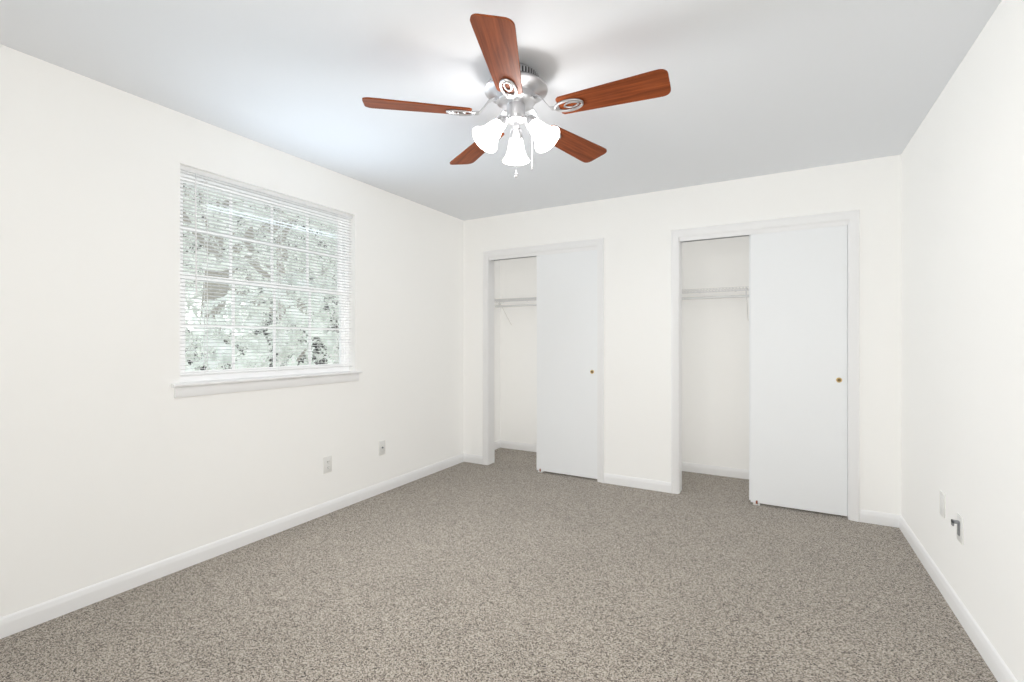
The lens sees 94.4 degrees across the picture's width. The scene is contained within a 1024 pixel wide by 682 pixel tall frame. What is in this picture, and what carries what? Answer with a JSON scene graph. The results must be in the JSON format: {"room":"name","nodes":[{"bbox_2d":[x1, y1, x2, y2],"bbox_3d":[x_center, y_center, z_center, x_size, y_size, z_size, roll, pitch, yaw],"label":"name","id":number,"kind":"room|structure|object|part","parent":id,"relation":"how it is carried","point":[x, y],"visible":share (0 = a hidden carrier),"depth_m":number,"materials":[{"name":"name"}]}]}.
{"room":"empty bedroom","nodes":[
{"label":"empty bedroom","id":0,"kind":"room"},
{"bbox_2d":[0,44,499,617],"bbox_3d":[-1.435,0.000,3.297,0.160,2.440,5.335,0,0,29],"label":"wall","id":1,"kind":"structure","parent":0,"point":[116,458],"depth_m":2.40,"materials":[{"name":"white paint"}]},
{"bbox_2d":[0,453,467,638],"bbox_3d":[-1.538,1.179,2.938,0.013,0.083,4.290,0,0,29],"label":"baseboard","id":2,"kind":"structure","parent":1,"relation":"attached to","point":[26,618],"depth_m":2.55,"materials":[{"name":"white paint"}]},
{"bbox_2d":[180,171,348,381],"bbox_3d":[-1.567,-0.353,3.107,0.067,1.197,1.201,0,0,29],"label":"window","id":3,"kind":"structure","parent":1,"relation":"in","point":[343,346],"depth_m":3.06,"materials":[{"name":"white plastic"}]},
{"bbox_2d":[180,165,352,376],"bbox_3d":[-1.500,-0.378,3.069,0.040,1.145,1.189,0,0,29],"label":"window blinds","id":4,"kind":"object","parent":3,"relation":"attached to","point":[208,176],"visible":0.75,"depth_m":2.94,"materials":[{"name":"white plastic"}]},
{"bbox_2d":[171,370,362,397],"bbox_3d":[-1.494,0.264,3.066,0.098,0.078,1.291,0,0,29],"label":"window sill","id":5,"kind":"structure","parent":1,"relation":"attached to","point":[201,388],"depth_m":2.90,"materials":[{"name":"white paint"}]},
{"bbox_2d":[323,455,331,473],"bbox_3d":[-1.304,0.875,3.358,0.008,0.115,0.070,0,0,29],"label":"electrical outlet","id":6,"kind":"object","parent":1,"relation":"attached to","point":[327,464],"visible":1,"depth_m":3.35,"materials":[{"name":"white plastic"}]},
{"bbox_2d":[379,440,384,455],"bbox_3d":[-1.042,0.860,3.816,0.015,0.115,0.070,0,0,29],"label":"outlet plate","id":7,"kind":"object","parent":1,"relation":"attached to","point":[381,447],"visible":1,"depth_m":3.81,"materials":[{"name":"white plastic"}]},
{"bbox_2d":[0,448,997,681],"bbox_3d":[0.152,1.270,2.402,3.804,0.100,5.335,0,0,29],"label":"floor","id":8,"kind":"structure","parent":0,"point":[510,565],"depth_m":2.22,"materials":[{"name":"grey carpet"}]},
{"bbox_2d":[0,0,1001,220],"bbox_3d":[0.152,-1.270,2.402,3.804,0.100,5.335,0,0,29],"label":"ceiling","id":9,"kind":"structure","parent":0,"point":[762,87],"depth_m":2.18,"materials":[{"name":"white paint"}]},
{"bbox_2d":[362,13,670,177],"bbox_3d":[0.057,-0.973,2.138,1.257,0.495,1.290,0,0,29],"label":"ceiling fan","id":10,"kind":"object","parent":9,"relation":"hanging from","point":[515,90],"visible":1,"depth_m":2.04,"materials":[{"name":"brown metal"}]},
{"bbox_3d":[0.047,-0.911,2.133,0.352,0.152,0.383,0,0,29],"label":"lamp shade","id":11,"kind":"part","parent":10,"relation":"part of","materials":[{"name":"white glass"}]},
{"bbox_2d":[500,236,748,469],"bbox_3d":[1.422,0.000,4.657,3.484,2.440,0.160,0,0,29],"label":"wall","id":12,"kind":"structure","parent":0,"point":[715,382],"depth_m":4.38,"materials":[{"name":"white paint"}]},
{"bbox_2d":[495,440,748,478],"bbox_3d":[1.233,1.179,4.321,3.484,0.083,0.610,0,0,29],"label":"baseboard","id":13,"kind":"structure","parent":12,"relation":"attached to","point":[717,470],"depth_m":4.38,"materials":[{"name":"white paint"}]},
{"bbox_2d":[495,286,748,323],"bbox_3d":[1.307,-0.318,4.453,3.476,0.280,0.307,0,0,29],"label":"closet shelf","id":14,"kind":"object","parent":12,"relation":"attached to","point":[745,289],"visible":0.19,"depth_m":4.17,"materials":[{"name":"white wood"}]},
{"bbox_2d":[464,155,900,514],"bbox_3d":[1.055,0.000,4.005,3.484,2.440,0.115,0,0,29],"label":"wall","id":15,"kind":"structure","parent":0,"point":[634,231],"depth_m":3.84,"materials":[{"name":"white paint"}]},
{"bbox_2d":[482,238,603,482],"bbox_3d":[0.279,0.167,4.433,1.241,2.107,0.134,0,0,29],"label":"trim","id":16,"kind":"structure","parent":15,"relation":"attached to","point":[490,258],"depth_m":4.62,"materials":[{"name":"white paint"}]},
{"bbox_2d":[537,250,596,478],"bbox_3d":[0.495,0.195,4.291,0.594,2.019,0.040,0,0,29],"label":"closet door","id":17,"kind":"structure","parent":15,"relation":"in","point":[566,363],"depth_m":4.27,"materials":[{"name":"white paint"}]},
{"bbox_2d":[604,473,670,492],"bbox_3d":[1.034,1.179,3.943,0.557,0.083,0.013,0,0,29],"label":"baseboard","id":18,"kind":"structure","parent":15,"relation":"attached to","point":[655,485],"depth_m":3.93,"materials":[{"name":"white paint"}]},
{"bbox_2d":[749,235,750,499],"bbox_3d":[2.065,0.196,3.458,0.599,2.017,0.037,0,0,29],"label":"closet door","id":19,"kind":"structure","parent":15,"relation":"in","point":[749,367],"depth_m":3.59,"materials":[{"name":"white paint"}]},
{"bbox_2d":[671,210,859,521],"bbox_3d":[1.840,0.167,3.553,1.229,2.107,0.134,0,0,29],"label":"trim","id":20,"kind":"structure","parent":15,"relation":"attached to","point":[849,219],"depth_m":3.35,"materials":[{"name":"white paint"}]},
{"bbox_2d":[751,225,846,515],"bbox_3d":[2.051,0.195,3.415,0.594,2.019,0.040,0,0,29],"label":"closet door","id":21,"kind":"structure","parent":15,"relation":"in","point":[798,369],"depth_m":3.39,"materials":[{"name":"white paint"}]},
{"bbox_2d":[901,0,1023,681],"bbox_3d":[1.739,0.000,1.508,0.160,2.440,5.335,0,0,29],"label":"wall","id":22,"kind":"structure","parent":0,"point":[962,302],"depth_m":1.96,"materials":[{"name":"white paint"}]},
{"bbox_2d":[940,491,944,517],"bbox_3d":[2.094,0.795,2.308,0.006,0.115,0.070,0,0,29],"label":"outlet","id":23,"kind":"object","parent":22,"relation":"attached to","point":[942,504],"visible":0.98,"depth_m":2.30,"materials":[{"name":"white plastic"}]},
{"bbox_2d":[892,514,1017,681],"bbox_3d":[1.485,1.179,1.235,0.013,0.083,4.290,0,0,29],"label":"baseboard","id":24,"kind":"structure","parent":22,"relation":"attached to","point":[989,654],"depth_m":2.06,"materials":[{"name":"white paint"}]},
{"bbox_2d":[951,513,962,544],"bbox_3d":[1.958,0.825,2.089,0.030,0.115,0.070,0,0,29],"label":"jack","id":25,"kind":"object","parent":22,"relation":"attached to","point":[959,521],"visible":1,"depth_m":2.08,"materials":[{"name":"white plastic"}]},
{"label":"outside","id":26,"kind":"structure","parent":0,"visible":0},
{"bbox_2d":[185,272,267,335],"bbox_3d":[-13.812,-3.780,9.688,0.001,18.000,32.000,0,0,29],"label":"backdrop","id":27,"kind":"structure","parent":26,"point":[190,322],"depth_m":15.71,"materials":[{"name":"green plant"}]},
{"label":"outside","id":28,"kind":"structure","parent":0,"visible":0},
{"bbox_2d":[183,201,328,331],"bbox_3d":[-5.803,-0.580,12.494,8.610,9.603,8.192,0,0,29],"label":"tree","id":29,"kind":"object","parent":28,"point":[243,276],"depth_m":12.94,"materials":[{"name":"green plant"}]},
{"bbox_2d":[183,185,338,326],"bbox_3d":[-4.148,-0.181,8.700,7.853,8.811,9.405,0,0,29],"label":"tree","id":30,"kind":"object","parent":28,"point":[185,239],"depth_m":8.63,"materials":[{"name":"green plant"}]},
{"bbox_2d":[183,183,338,370],"bbox_3d":[-4.294,-0.272,7.280,7.249,9.039,7.767,0,0,29],"label":"tree","id":31,"kind":"object","parent":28,"point":[295,360],"depth_m":4.50,"materials":[{"name":"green plant"}]}
]}

